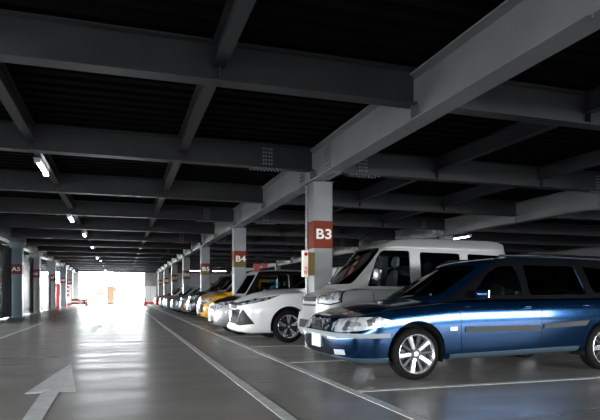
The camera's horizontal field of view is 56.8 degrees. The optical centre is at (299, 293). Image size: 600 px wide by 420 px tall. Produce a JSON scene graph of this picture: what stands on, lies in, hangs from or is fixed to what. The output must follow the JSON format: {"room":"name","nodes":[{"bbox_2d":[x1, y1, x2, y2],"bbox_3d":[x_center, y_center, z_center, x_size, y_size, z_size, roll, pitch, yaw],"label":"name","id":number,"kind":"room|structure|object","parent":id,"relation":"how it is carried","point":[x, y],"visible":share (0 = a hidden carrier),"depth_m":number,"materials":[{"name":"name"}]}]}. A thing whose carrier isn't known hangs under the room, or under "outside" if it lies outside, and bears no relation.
{"room":"parking garage","nodes":[
{"label":"parking garage","id":0,"kind":"room"},
{"bbox_2d":[41,269,250,273],"bbox_3d":[-13.176,-2.585,60.524,36.000,0.630,0.300,0,0,-18],"label":"wall","id":1,"kind":"structure","parent":0,"point":[42,270],"depth_m":58.95,"materials":[{"name":"grey paint"}]},
{"bbox_2d":[73,272,231,298],"bbox_3d":[-9.954,-0.630,61.613,29.200,3.360,0.200,0,0,-18],"label":"wall","id":2,"kind":"structure","parent":0,"point":[150,279],"depth_m":59.96,"materials":[{"name":"paint"}]},
{"bbox_2d":[0,0,599,237],"bbox_3d":[-1.912,-2.975,25.527,36.000,0.190,73.770,0,0,-18],"label":"ceiling","id":3,"kind":"structure","parent":0,"point":[398,32],"depth_m":8.18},
{"bbox_2d":[0,62,82,224],"bbox_3d":[-5.741,-2.710,13.106,0.150,0.280,15.836,0,0,-18],"label":"beam","id":4,"kind":"structure","parent":3,"relation":"attached to","point":[10,96],"depth_m":8.35,"materials":[{"name":"metal"}]},
{"bbox_2d":[33,157,48,176],"bbox_3d":[-5.104,-2.500,10.963,0.140,0.100,1.280,0,0,-18],"label":"ceiling lamp","id":5,"kind":"object","parent":4,"relation":"attached to","point":[38,160],"visible":1,"depth_m":10.76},
{"bbox_2d":[11,228,200,242],"bbox_3d":[-8.434,-2.607,24.736,8.000,0.486,0.220,0,0,-18],"label":"cross beam","id":6,"kind":"structure","parent":3,"relation":"attached to","point":[15,232],"depth_m":24.65,"materials":[{"name":"grey paint"}]},
{"bbox_2d":[0,214,214,233],"bbox_3d":[-7.219,-2.625,20.961,8.000,0.450,0.220,0,0,-18],"label":"cross beam","id":7,"kind":"structure","parent":3,"relation":"attached to","point":[6,220],"depth_m":20.92,"materials":[{"name":"grey paint"}]},
{"bbox_2d":[0,227,11,241],"bbox_3d":[-11.137,-2.505,19.785,0.280,0.610,7.926,0,0,-18],"label":"girder","id":8,"kind":"object","parent":7,"relation":"attached to","point":[4,231],"visible":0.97,"depth_m":22.81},
{"bbox_2d":[26,238,190,248],"bbox_3d":[-9.648,-2.625,28.510,8.000,0.450,0.220,0,0,-18],"label":"cross beam","id":9,"kind":"structure","parent":3,"relation":"attached to","point":[29,241],"depth_m":28.41,"materials":[{"name":"grey paint"}]},
{"bbox_2d":[38,246,182,254],"bbox_3d":[-10.863,-2.607,32.284,8.000,0.486,0.220,0,0,-18],"label":"cross beam","id":10,"kind":"structure","parent":3,"relation":"attached to","point":[40,248],"depth_m":32.20,"materials":[{"name":"grey paint"}]},
{"bbox_2d":[47,251,176,257],"bbox_3d":[-12.078,-2.625,36.059,8.000,0.450,0.220,0,0,-18],"label":"cross beam","id":11,"kind":"structure","parent":3,"relation":"attached to","point":[80,254],"depth_m":35.99,"materials":[{"name":"grey paint"}]},
{"bbox_2d":[54,256,171,261],"bbox_3d":[-13.292,-2.607,39.833,8.000,0.486,0.220,0,0,-18],"label":"cross beam","id":12,"kind":"structure","parent":3,"relation":"attached to","point":[55,257],"depth_m":39.79,"materials":[{"name":"grey paint"}]},
{"bbox_2d":[60,260,167,263],"bbox_3d":[-14.507,-2.625,43.607,8.000,0.450,0.220,0,0,-18],"label":"cross beam","id":13,"kind":"structure","parent":3,"relation":"attached to","point":[61,261],"depth_m":43.56,"materials":[{"name":"grey paint"}]},
{"bbox_2d":[65,263,163,266],"bbox_3d":[-15.722,-2.625,47.382,8.000,0.450,0.220,0,0,-18],"label":"cross beam","id":14,"kind":"structure","parent":3,"relation":"attached to","point":[85,264],"depth_m":47.27,"materials":[{"name":"grey paint"}]},
{"bbox_2d":[69,265,160,268],"bbox_3d":[-16.937,-2.625,51.156,8.000,0.450,0.220,0,0,-18],"label":"cross beam","id":15,"kind":"structure","parent":3,"relation":"attached to","point":[78,266],"depth_m":51.08,"materials":[{"name":"grey paint"}]},
{"bbox_2d":[73,267,157,269],"bbox_3d":[-18.151,-2.625,54.931,8.000,0.450,0.220,0,0,-18],"label":"cross beam","id":16,"kind":"structure","parent":3,"relation":"attached to","point":[73,267],"depth_m":54.98,"materials":[{"name":"grey paint"}]},
{"bbox_2d":[0,196,233,221],"bbox_3d":[-6.004,-2.607,17.187,8.000,0.486,0.220,0,0,-18],"label":"cross beam","id":17,"kind":"structure","parent":3,"relation":"attached to","point":[22,205],"depth_m":17.25,"materials":[{"name":"metal"}]},
{"bbox_2d":[0,169,263,203],"bbox_3d":[-4.789,-2.625,13.413,8.000,0.450,0.220,0,0,-18],"label":"cross beam","id":18,"kind":"structure","parent":3,"relation":"attached to","point":[10,180],"depth_m":13.57,"materials":[{"name":"metal"}]},
{"bbox_2d":[0,120,313,172],"bbox_3d":[-3.575,-2.607,9.638,8.000,0.486,0.220,0,0,-18],"label":"cross beam","id":19,"kind":"structure","parent":3,"relation":"attached to","point":[50,139],"depth_m":9.91,"materials":[{"name":"metal"}]},
{"bbox_2d":[167,267,231,269],"bbox_3d":[-9.226,-2.625,53.638,7.840,0.450,0.220,0,0,-18],"label":"cross beam","id":20,"kind":"structure","parent":3,"relation":"attached to","point":[169,267],"depth_m":53.65,"materials":[{"name":"grey paint"}]},
{"bbox_2d":[169,269,231,270],"bbox_3d":[-10.441,-2.625,57.412,7.840,0.450,0.220,0,0,-18],"label":"cross beam","id":21,"kind":"structure","parent":3,"relation":"attached to","point":[169,269],"depth_m":57.43,"materials":[{"name":"grey paint"}]},
{"bbox_2d":[148,0,255,226],"bbox_3d":[-2.754,-2.710,11.985,0.150,0.280,19.801,0,0,-18],"label":"beam","id":22,"kind":"structure","parent":3,"relation":"attached to","point":[235,15],"depth_m":6.30,"materials":[{"name":"metal"}]},
{"bbox_2d":[0,9,417,108],"bbox_3d":[-2.360,-2.625,5.864,8.000,0.450,0.220,0,0,-18],"label":"cross beam","id":23,"kind":"structure","parent":3,"relation":"attached to","point":[32,39],"depth_m":6.21,"materials":[{"name":"metal"}]},
{"bbox_2d":[177,265,252,267],"bbox_3d":[-8.011,-2.625,49.863,7.840,0.450,0.220,0,0,-18],"label":"cross beam","id":24,"kind":"structure","parent":3,"relation":"attached to","point":[221,266],"depth_m":50.06,"materials":[{"name":"grey paint"}]},
{"bbox_2d":[176,262,260,265],"bbox_3d":[-6.797,-2.625,46.089,7.840,0.450,0.220,0,0,-18],"label":"cross beam","id":25,"kind":"structure","parent":3,"relation":"attached to","point":[178,263],"depth_m":46.04,"materials":[{"name":"grey paint"}]},
{"bbox_2d":[180,259,275,263],"bbox_3d":[-5.582,-2.607,42.315,7.840,0.486,0.220,0,0,-18],"label":"cross beam","id":26,"kind":"structure","parent":3,"relation":"attached to","point":[191,260],"depth_m":42.35,"materials":[{"name":"grey paint"}]},
{"bbox_2d":[188,255,290,260],"bbox_3d":[-4.367,-2.625,38.540,7.840,0.450,0.220,0,0,-18],"label":"cross beam","id":27,"kind":"structure","parent":3,"relation":"attached to","point":[191,256],"depth_m":38.80,"materials":[{"name":"grey paint"}]},
{"bbox_2d":[193,250,301,256],"bbox_3d":[-3.152,-2.607,34.766,7.840,0.486,0.220,0,0,-18],"label":"cross beam","id":28,"kind":"structure","parent":3,"relation":"attached to","point":[212,252],"depth_m":34.98,"materials":[{"name":"grey paint"}]},
{"bbox_2d":[253,256,259,270],"bbox_3d":[-2.715,-1.925,34.875,0.420,0.950,0.040,0,0,-18],"label":"hanging sign","id":29,"kind":"object","parent":28,"relation":"hanging from","point":[256,267],"visible":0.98,"depth_m":34.83,"materials":[{"name":"red plastic"}]},
{"bbox_2d":[208,243,304,251],"bbox_3d":[-1.938,-2.625,30.992,7.840,0.450,0.220,0,0,-18],"label":"cross beam","id":30,"kind":"structure","parent":3,"relation":"attached to","point":[253,247],"depth_m":30.93,"materials":[{"name":"grey paint"}]},
{"bbox_2d":[214,235,358,247],"bbox_3d":[-0.723,-2.607,27.217,7.840,0.486,0.220,0,0,-18],"label":"cross beam","id":31,"kind":"structure","parent":3,"relation":"attached to","point":[274,240],"depth_m":27.19,"materials":[{"name":"grey paint"}]},
{"bbox_2d":[271,266,333,268],"bbox_3d":[1.722,-2.625,52.996,12.250,0.450,0.220,0,0,-18],"label":"cross beam","id":32,"kind":"structure","parent":3,"relation":"attached to","point":[289,267],"depth_m":52.24,"materials":[{"name":"grey paint"}]},
{"bbox_2d":[229,224,395,239],"bbox_3d":[0.492,-2.625,23.443,7.840,0.450,0.220,0,0,-18],"label":"cross beam","id":33,"kind":"structure","parent":3,"relation":"attached to","point":[251,229],"depth_m":23.33,"materials":[{"name":"grey paint"}]},
{"bbox_2d":[293,261,375,264],"bbox_3d":[4.151,-2.625,45.447,12.250,0.450,0.220,0,0,-18],"label":"cross beam","id":34,"kind":"structure","parent":3,"relation":"attached to","point":[333,262],"depth_m":45.11,"materials":[{"name":"grey paint"}]},
{"bbox_2d":[250,210,445,230],"bbox_3d":[1.706,-2.607,19.669,7.840,0.486,0.220,0,0,-18],"label":"cross beam","id":35,"kind":"structure","parent":3,"relation":"attached to","point":[273,217],"depth_m":19.80,"materials":[{"name":"grey paint"}]},
{"bbox_2d":[332,253,377,258],"bbox_3d":[6.581,-2.625,37.898,12.250,0.450,0.220,0,0,-18],"label":"cross beam","id":36,"kind":"structure","parent":3,"relation":"attached to","point":[350,254],"depth_m":36.72,"materials":[{"name":"grey paint"}]},
{"bbox_2d":[283,189,517,216],"bbox_3d":[2.921,-2.625,15.894,7.840,0.450,0.220,0,0,-18],"label":"cross beam","id":37,"kind":"structure","parent":3,"relation":"attached to","point":[340,198],"depth_m":16.01,"materials":[{"name":"metal"}]},
{"bbox_2d":[257,86,599,240],"bbox_3d":[1.655,-2.710,15.487,0.150,0.280,23.766,0,0,-18],"label":"beam","id":38,"kind":"structure","parent":3,"relation":"attached to","point":[514,133],"depth_m":10.30,"materials":[{"name":"metal"}]},
{"bbox_2d":[340,152,599,193],"bbox_3d":[4.136,-2.607,12.120,7.840,0.486,0.220,0,0,-18],"label":"cross beam","id":39,"kind":"structure","parent":3,"relation":"attached to","point":[382,165],"depth_m":11.97,"materials":[{"name":"metal"}]},
{"bbox_2d":[341,149,599,233],"bbox_3d":[4.206,-2.710,16.308,0.150,0.280,15.836,0,0,-18],"label":"beam","id":40,"kind":"structure","parent":3,"relation":"attached to","point":[590,159],"depth_m":13.91,"materials":[{"name":"metal"}]},
{"bbox_2d":[449,80,599,130],"bbox_3d":[5.351,-2.625,8.345,7.840,0.450,0.220,0,0,-18],"label":"cross beam","id":41,"kind":"structure","parent":3,"relation":"attached to","point":[509,100],"depth_m":7.65,"materials":[{"name":"metal"}]},
{"bbox_2d":[502,244,556,252],"bbox_3d":[9.010,-2.625,30.350,12.250,0.450,0.220,0,0,-18],"label":"cross beam","id":42,"kind":"structure","parent":3,"relation":"attached to","point":[507,247],"depth_m":31.65,"materials":[{"name":"grey paint"}]},
{"bbox_2d":[474,222,599,236],"bbox_3d":[11.440,-2.625,22.801,12.250,0.450,0.220,0,0,-18],"label":"cross beam","id":43,"kind":"structure","parent":3,"relation":"attached to","point":[526,227],"depth_m":22.35,"materials":[{"name":"grey paint"}]},
{"bbox_2d":[0,304,599,419],"bbox_3d":[-1.981,1.198,25.415,36.200,0.304,74.601,0,0,-18],"label":"floor","id":44,"kind":"structure","parent":0,"point":[132,367],"depth_m":6.82,"materials":[{"name":"concrete"}]},
{"bbox_2d":[0,244,11,317],"bbox_3d":[-12.155,-0.500,22.246,0.090,3.100,5.800,0,0,-18],"label":"shutter panel","id":45,"kind":"object","parent":44,"relation":"on","point":[5,252],"visible":1,"depth_m":23.80,"materials":[{"name":"black metal"}]},
{"bbox_2d":[9,245,24,316],"bbox_3d":[-12.955,-0.574,25.402,0.600,3.248,0.600,0,0,-18],"label":"pillar","id":46,"kind":"structure","parent":44,"relation":"on","point":[17,251],"depth_m":25.19,"materials":[{"name":"grey paint"}]},
{"bbox_2d":[24,255,33,313],"bbox_3d":[-13.884,-0.450,28.045,0.090,3.000,4.900,0,0,-18],"label":"shutter panel","id":47,"kind":"object","parent":44,"relation":"on","point":[28,261],"visible":0.62,"depth_m":28.88,"materials":[{"name":"white metal"}]},
{"bbox_2d":[29,254,40,312],"bbox_3d":[-14.671,-0.574,30.733,0.600,3.248,0.600,0,0,-18],"label":"pillar","id":48,"kind":"structure","parent":44,"relation":"on","point":[37,257],"depth_m":30.54,"materials":[{"name":"grey paint"}]},
{"bbox_2d":[6,228,38,253],"bbox_3d":[-13.566,-2.505,27.333,0.280,0.610,7.926,0,0,-18],"label":"girder","id":49,"kind":"object","parent":48,"relation":"on","point":[31,249],"visible":0.5,"depth_m":27.00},
{"bbox_2d":[41,272,50,309],"bbox_3d":[-15.937,-0.125,34.423,0.090,2.350,7.100,0,0,-18],"label":"shutter panel","id":50,"kind":"object","parent":44,"relation":"on","point":[45,278],"visible":0.58,"depth_m":35.34,"materials":[{"name":"white metal"}]},
{"bbox_2d":[48,262,56,308],"bbox_3d":[-17.091,-0.574,38.253,0.600,3.248,0.600,0,0,-18],"label":"pillar","id":51,"kind":"structure","parent":44,"relation":"on","point":[51,265],"depth_m":38.05,"materials":[{"name":"grey paint"}]},
{"bbox_2d":[36,246,54,261],"bbox_3d":[-15.995,-2.505,34.882,0.280,0.610,7.926,0,0,-18],"label":"girder","id":52,"kind":"object","parent":51,"relation":"on","point":[44,256],"visible":0.46,"depth_m":34.80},
{"bbox_2d":[56,283,60,307],"bbox_3d":[-18.147,0.125,41.013,0.820,1.850,1.000,0,0,-18],"label":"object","id":53,"kind":"object","parent":44,"relation":"on","point":[58,285],"visible":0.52,"depth_m":40.64,"materials":[{"name":"red metal"}]},
{"bbox_2d":[59,267,66,306],"bbox_3d":[-19.419,-0.574,45.488,0.600,3.248,0.600,0,0,-18],"label":"pillar","id":54,"kind":"structure","parent":44,"relation":"on","point":[62,270],"depth_m":45.26,"materials":[{"name":"grey paint"}]},
{"bbox_2d":[53,256,65,266],"bbox_3d":[-18.425,-2.505,42.431,0.280,0.610,7.926,0,0,-18],"label":"girder","id":55,"kind":"object","parent":54,"relation":"on","point":[58,263],"visible":0.46,"depth_m":42.38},
{"bbox_2d":[67,285,70,302],"bbox_3d":[-19.983,0.125,47.665,0.640,1.850,0.050,0,0,-18],"label":"notice board","id":56,"kind":"object","parent":44,"relation":"on","point":[68,286],"visible":0.54,"depth_m":47.69,"materials":[{"name":"white plastic"}]},
{"bbox_2d":[67,270,72,304],"bbox_3d":[-21.319,-0.574,51.390,0.600,3.248,0.600,0,0,-18],"label":"pillar","id":57,"kind":"structure","parent":44,"relation":"on","point":[69,272],"depth_m":51.18,"materials":[{"name":"grey paint"}]},
{"bbox_2d":[69,299,85,305],"bbox_3d":[-19.929,0.740,49.684,1.500,0.620,0.400,0,0,-18],"label":"barrier","id":58,"kind":"object","parent":44,"relation":"on","point":[73,301],"visible":0.71,"depth_m":49.66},
{"bbox_2d":[145,286,155,303],"bbox_3d":[-15.941,0.100,59.161,1.260,1.900,0.560,0,0,-18],"label":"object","id":59,"kind":"object","parent":44,"relation":"on","point":[150,291],"visible":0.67,"depth_m":58.92,"materials":[{"name":"white"}]},
{"bbox_2d":[158,272,161,295],"bbox_3d":[-14.182,-0.574,56.292,0.500,3.248,0.500,0,0,-18],"label":"pillar","id":60,"kind":"structure","parent":44,"relation":"on","point":[159,273],"depth_m":56.09,"materials":[{"name":"grey paint"}]},
{"bbox_2d":[164,269,168,294],"bbox_3d":[-11.753,-0.574,48.743,0.500,3.248,0.500,0,0,-18],"label":"pillar","id":61,"kind":"structure","parent":44,"relation":"on","point":[166,271],"depth_m":48.56,"materials":[{"name":"grey paint"}]},
{"bbox_2d":[154,288,179,307],"bbox_3d":[-9.283,0.286,43.004,3.921,1.527,1.983,0,0,-18],"label":"hatchback","id":62,"kind":"object","parent":44,"relation":"on","point":[156,300],"visible":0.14,"depth_m":41.90,"materials":[{"name":"red paint"}]},
{"bbox_2d":[159,288,182,308],"bbox_3d":[-8.284,0.286,40.552,3.921,1.527,1.983,0,0,-18],"label":"hatchback","id":63,"kind":"object","parent":44,"relation":"on","point":[180,290],"visible":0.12,"depth_m":39.69,"materials":[{"name":"white paint"}]},
{"bbox_2d":[171,264,177,294],"bbox_3d":[-9.324,-0.574,41.194,0.500,3.248,0.500,0,0,-18],"label":"pillar","id":64,"kind":"structure","parent":44,"relation":"on","point":[173,266],"depth_m":41.00,"materials":[{"name":"grey paint"}]},
{"bbox_2d":[171,249,183,263],"bbox_3d":[-8.209,-2.487,37.388,0.280,0.646,7.926,0,0,-18],"label":"girder","id":65,"kind":"object","parent":64,"relation":"on","point":[179,258],"visible":0.34,"depth_m":37.27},
{"bbox_2d":[163,287,190,309],"bbox_3d":[-6.761,0.286,35.495,3.921,1.527,1.983,0,0,-18],"label":"hatchback","id":66,"kind":"object","parent":44,"relation":"on","point":[181,293],"visible":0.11,"depth_m":34.69,"materials":[{"name":"white paint"}]},
{"bbox_2d":[165,286,199,311],"bbox_3d":[-6.000,0.296,32.967,3.921,1.507,1.983,0,0,-18],"label":"hatchback","id":67,"kind":"object","parent":44,"relation":"on","point":[167,301],"visible":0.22,"depth_m":32.13,"materials":[{"name":"blue paint"}]},
{"bbox_2d":[170,287,199,313],"bbox_3d":[-5.096,0.296,30.485,3.921,1.507,1.983,0,0,-18],"label":"hatchback","id":68,"kind":"object","parent":44,"relation":"on","point":[174,304],"visible":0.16,"depth_m":29.35,"materials":[{"name":"blue paint"}]},
{"bbox_2d":[183,257,189,293],"bbox_3d":[-6.894,-0.574,33.646,0.500,3.248,0.500,0,0,-18],"label":"pillar","id":69,"kind":"structure","parent":44,"relation":"on","point":[186,261],"depth_m":33.45,"materials":[{"name":"grey paint"}]},
{"bbox_2d":[182,235,202,257],"bbox_3d":[-5.779,-2.487,29.839,0.280,0.646,7.926,0,0,-18],"label":"girder","id":70,"kind":"object","parent":69,"relation":"on","point":[195,248],"visible":0.65,"depth_m":29.72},
{"bbox_2d":[179,283,225,314],"bbox_3d":[-4.365,0.235,28.052,3.421,1.630,1.833,0,0,-18],"label":"hatchback","id":71,"kind":"object","parent":44,"relation":"on","point":[182,304],"visible":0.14,"depth_m":27.04,"materials":[{"name":"brown paint"}]},
{"bbox_2d":[199,247,209,290],"bbox_3d":[-4.465,-0.574,26.097,0.500,3.248,0.500,0,0,-18],"label":"pillar","id":72,"kind":"structure","parent":44,"relation":"on","point":[204,251],"depth_m":25.90,"materials":[{"name":"grey paint"}]},
{"bbox_2d":[200,210,235,246],"bbox_3d":[-3.350,-2.487,22.291,0.280,0.646,7.926,0,0,-18],"label":"girder","id":73,"kind":"object","parent":72,"relation":"on","point":[222,229],"visible":0.73,"depth_m":21.68,"materials":[{"name":"metal"}]},
{"bbox_2d":[186,276,231,317],"bbox_3d":[-3.353,0.111,25.394,3.621,1.879,1.883,0,0,-18],"label":"minivan","id":74,"kind":"object","parent":44,"relation":"on","point":[192,301],"visible":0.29,"depth_m":24.57,"materials":[{"name":"black paint"}]},
{"bbox_2d":[196,279,276,319],"bbox_3d":[-1.714,0.247,20.532,4.121,1.606,2.133,0,0,-18],"label":"car","id":75,"kind":"object","parent":44,"relation":"on","point":[202,308],"visible":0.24,"depth_m":19.46,"materials":[{"name":"yellow paint"}]},
{"bbox_2d":[198,273,276,299],"bbox_3d":[-2.146,0.087,23.114,4.221,1.925,2.013,0,0,-18],"label":"minivan","id":76,"kind":"object","parent":44,"relation":"on","point":[228,284],"visible":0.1,"depth_m":22.52,"materials":[{"name":"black metal"}]},
{"bbox_2d":[231,227,245,295],"bbox_3d":[-2.035,-0.574,18.548,0.500,3.248,0.500,0,0,-18],"label":"pillar","id":77,"kind":"structure","parent":44,"relation":"on","point":[238,234],"depth_m":18.36,"materials":[{"name":"grey paint"}]},
{"bbox_2d":[232,153,314,227],"bbox_3d":[-0.921,-2.487,14.742,0.280,0.646,7.926,0,0,-18],"label":"girder","id":78,"kind":"object","parent":77,"relation":"on","point":[285,186],"visible":0.85,"depth_m":13.66,"materials":[{"name":"metal"}]},
{"bbox_2d":[208,269,304,334],"bbox_3d":[-0.770,0.191,15.216,3.421,1.719,1.813,0,0,-18],"label":"hatchback","id":79,"kind":"object","parent":44,"relation":"on","point":[218,313],"visible":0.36,"depth_m":14.61,"materials":[{"name":"silver metal"}]},
{"bbox_2d":[256,280,276,291],"bbox_3d":[-0.539,0.276,17.958,3.921,1.547,2.013,0,0,-18],"label":"hatchback","id":80,"kind":"object","parent":44,"relation":"on","point":[272,284],"visible":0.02,"depth_m":17.40,"materials":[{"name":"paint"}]},
{"bbox_2d":[227,267,377,342],"bbox_3d":[0.699,0.200,13.115,4.751,1.700,2.173,0,0,-18],"label":"car","id":81,"kind":"object","parent":44,"relation":"on","point":[269,313],"visible":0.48,"depth_m":11.87,"materials":[{"name":"white paint"}]},
{"bbox_2d":[230,309,235,323],"bbox_3d":[-1.490,0.501,12.410,0.041,0.303,0.596,0,0,-18],"label":"license plate","id":82,"kind":"object","parent":81,"relation":"attached to","point":[233,311],"depth_m":12.33,"materials":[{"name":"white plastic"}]},
{"bbox_2d":[230,302,237,307],"bbox_3d":[-1.466,0.248,12.418,0.060,0.124,0.756,0,0,-18],"label":"grille","id":83,"kind":"object","parent":81,"relation":"attached to","point":[233,304],"depth_m":12.38,"materials":[{"name":"silver plastic"}]},
{"bbox_2d":[289,360,344,362],"bbox_3d":[2.137,1.048,9.239,4.870,0.002,0.100,0,0,-18],"label":"parking line","id":84,"kind":"object","parent":44,"relation":"on","point":[327,360],"visible":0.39,"depth_m":8.61,"materials":[{"name":"paint"}]},
{"bbox_2d":[305,180,333,346],"bbox_3d":[0.394,-0.574,11.000,0.500,3.248,0.500,0,0,-18],"label":"pillar","id":85,"kind":"structure","parent":44,"relation":"on","point":[320,223],"depth_m":10.81,"materials":[{"name":"grey paint"}]},
{"bbox_2d":[305,186,308,345],"bbox_3d":[0.140,-0.555,11.023,0.065,3.190,0.060,0,0,-18],"label":"conduit pipe","id":86,"kind":"object","parent":85,"relation":"attached to","point":[306,187],"visible":0.55,"depth_m":11.01,"materials":[{"name":"metal"}]},
{"bbox_2d":[302,250,314,276],"bbox_3d":[0.155,-0.580,10.673,0.245,0.500,0.235,0,0,-18],"label":"alarm box","id":87,"kind":"object","parent":85,"relation":"attached to","point":[308,258],"visible":1,"depth_m":10.63,"materials":[{"name":"beige metal"}]},
{"bbox_2d":[308,0,599,181],"bbox_3d":[1.509,-2.487,7.193,0.280,0.646,7.926,0,0,-18],"label":"girder","id":88,"kind":"object","parent":85,"relation":"on","point":[515,36],"visible":0.99,"depth_m":6.06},
{"bbox_2d":[297,233,505,333],"bbox_3d":[1.930,-0.062,10.412,3.904,2.224,1.755,0,0,-18],"label":"minivan","id":89,"kind":"object","parent":44,"relation":"on","point":[400,262],"visible":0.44,"depth_m":9.86,"materials":[{"name":"silver metal"}]},
{"bbox_2d":[303,297,315,301],"bbox_3d":[0.175,0.088,9.847,0.034,0.084,0.680,0,0,-18],"label":"grille","id":90,"kind":"object","parent":89,"relation":"attached to","point":[305,299],"depth_m":9.83,"materials":[{"name":"silver plastic"}]},
{"bbox_2d":[372,269,379,279],"bbox_3d":[1.283,-0.330,9.398,0.099,0.200,0.220,0,0,-18],"label":"mirror","id":91,"kind":"object","parent":89,"relation":"attached to","point":[376,273],"depth_m":9.31,"materials":[{"name":"silver metal"}]},
{"bbox_2d":[438,235,454,239],"bbox_3d":[5.537,-0.574,20.985,0.500,3.248,0.500,0,0,-18],"label":"pillar","id":92,"kind":"structure","parent":44,"relation":"on","point":[447,237],"depth_m":20.81,"materials":[{"name":"grey paint"}]},
{"bbox_2d":[444,191,599,235],"bbox_3d":[6.714,-2.487,17.199,0.280,0.646,7.926,0,0,-18],"label":"girder","id":93,"kind":"object","parent":92,"relation":"on","point":[563,203],"visible":0.96,"depth_m":16.45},
{"bbox_2d":[551,210,599,220],"bbox_3d":[12.655,-2.625,19.027,12.250,0.450,0.220,0,0,-18],"label":"cross beam","id":94,"kind":"structure","parent":93,"relation":"on","point":[593,215],"depth_m":17.88,"materials":[{"name":"metal"}]},
{"bbox_2d":[303,254,599,379],"bbox_3d":[2.598,0.249,8.032,5.023,1.601,2.154,0,0,-18],"label":"estate car","id":95,"kind":"object","parent":44,"relation":"on","point":[519,305],"visible":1,"depth_m":7.15,"materials":[{"name":"blue paint"}]},
{"bbox_2d":[312,317,330,330],"bbox_3d":[0.274,0.392,7.284,0.109,0.162,0.535,0,0,-18],"label":"grille","id":96,"kind":"object","parent":95,"relation":"attached to","point":[319,323],"depth_m":7.18,"materials":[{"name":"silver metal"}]},
{"bbox_2d":[334,349,344,354],"bbox_3d":[0.473,0.699,6.681,0.045,0.070,0.193,0,0,-37],"label":"fog lamp","id":97,"kind":"object","parent":95,"relation":"on","point":[336,351],"depth_m":6.66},
{"bbox_2d":[474,290,487,297],"bbox_3d":[2.240,0.000,6.911,0.128,0.110,0.239,0,0,-18],"label":"mirror","id":98,"kind":"object","parent":95,"relation":"attached to","point":[477,293],"depth_m":6.82,"materials":[{"name":"blue paint"}]},
{"bbox_2d":[357,376,599,391],"bbox_3d":[2.946,1.048,6.726,4.870,0.002,0.100,0,0,-18],"label":"parking line","id":99,"kind":"object","parent":44,"relation":"on","point":[597,376],"visible":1,"depth_m":6.42,"materials":[{"name":"paint"}]},
{"bbox_3d":[-1.751,-0.574,43.632,0.500,3.248,0.500,0,0,-18],"label":"pillar","id":100,"kind":"structure","parent":44,"relation":"on","visible":0},
{"bbox_2d":[276,257,301,265],"bbox_3d":[-0.575,-2.487,39.845,0.280,0.646,7.926,0,0,-18],"label":"girder","id":101,"kind":"object","parent":100,"relation":"on","point":[293,259],"visible":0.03,"depth_m":40.18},
{"bbox_2d":[332,258,377,261],"bbox_3d":[5.366,-2.625,41.673,12.250,0.450,0.220,0,0,-18],"label":"cross beam","id":102,"kind":"structure","parent":101,"relation":"on","point":[333,259],"depth_m":40.95,"materials":[{"name":"grey paint"}]},
{"bbox_3d":[-4.181,-0.574,51.180,0.500,3.248,0.500,0,0,-18],"label":"pillar","id":103,"kind":"structure","parent":44,"relation":"on","visible":0},
{"bbox_2d":[260,260,276,268],"bbox_3d":[-3.004,-2.505,47.394,0.280,0.610,7.926,0,0,-18],"label":"girder","id":104,"kind":"object","parent":103,"relation":"on","point":[270,265],"visible":0.2,"depth_m":45.26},
{"bbox_2d":[282,264,375,266],"bbox_3d":[2.937,-2.625,49.221,12.250,0.450,0.220,0,0,-18],"label":"cross beam","id":105,"kind":"structure","parent":104,"relation":"on","point":[333,265],"depth_m":48.29,"materials":[{"name":"grey paint"}]},
{"bbox_3d":[3.108,-0.574,28.534,0.500,3.248,0.500,0,0,-18],"label":"pillar","id":106,"kind":"structure","parent":44,"relation":"on","visible":0},
{"bbox_2d":[358,229,443,248],"bbox_3d":[4.284,-2.487,24.747,0.280,0.646,7.926,0,0,-18],"label":"girder","id":107,"kind":"object","parent":106,"relation":"on","point":[401,233],"visible":0.56,"depth_m":23.50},
{"bbox_2d":[438,232,599,246],"bbox_3d":[10.225,-2.625,26.575,12.250,0.450,0.220,0,0,-18],"label":"cross beam","id":108,"kind":"structure","parent":107,"relation":"on","point":[491,237],"depth_m":26.91,"materials":[{"name":"grey paint"}]},
{"bbox_3d":[0.678,-0.574,36.083,0.500,3.248,0.500,0,0,-18],"label":"pillar","id":109,"kind":"structure","parent":44,"relation":"on","visible":0},
{"bbox_2d":[332,241,359,256],"bbox_3d":[1.855,-2.487,32.296,0.280,0.646,7.926,0,0,-18],"label":"girder","id":110,"kind":"object","parent":109,"relation":"on","point":[336,251],"visible":0.22,"depth_m":30.59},
{"bbox_3d":[-6.610,-0.574,58.729,0.500,3.248,0.500,0,0,-18],"label":"pillar","id":111,"kind":"structure","parent":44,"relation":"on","visible":0},
{"bbox_3d":[-5.433,-2.505,54.942,0.280,0.610,7.926,0,0,-18],"label":"girder","id":112,"kind":"object","parent":111,"relation":"on","visible":0},
{"bbox_2d":[260,268,301,269],"bbox_3d":[0.507,-2.625,56.770,12.250,0.450,0.220,0,0,-18],"label":"cross beam","id":113,"kind":"structure","parent":112,"relation":"on","point":[265,268],"depth_m":56.01,"materials":[{"name":"grey paint"}]},
{"bbox_2d":[454,235,471,239],"bbox_3d":[6.625,-2.330,22.827,0.140,0.100,1.280,0,0,-18],"label":"ceiling lamp","id":114,"kind":"object","parent":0,"point":[463,236],"visible":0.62,"depth_m":22.64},
{"bbox_2d":[506,246,599,260],"bbox_3d":[15.343,-0.850,30.991,0.200,4.400,74.600,0,0,-18],"label":"wall","id":115,"kind":"structure","parent":0,"point":[563,250],"depth_m":31.02,"materials":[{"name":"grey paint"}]},
{"label":"outside","id":116,"kind":"structure","parent":0,"visible":0},
{"bbox_2d":[79,298,143,303],"bbox_3d":[-34.021,1.220,105.710,160.000,0.300,97.900,0,0,-18],"label":"ground","id":117,"kind":"structure","parent":116,"point":[90,300],"depth_m":91.36,"materials":[{"name":"concrete"}]},
{"bbox_2d":[106,286,115,303],"bbox_3d":[-20.154,0.095,59.276,0.950,1.950,0.760,0,0,-18],"label":"ticket machine","id":118,"kind":"object","parent":117,"relation":"on","point":[110,289],"visible":0.96,"depth_m":58.92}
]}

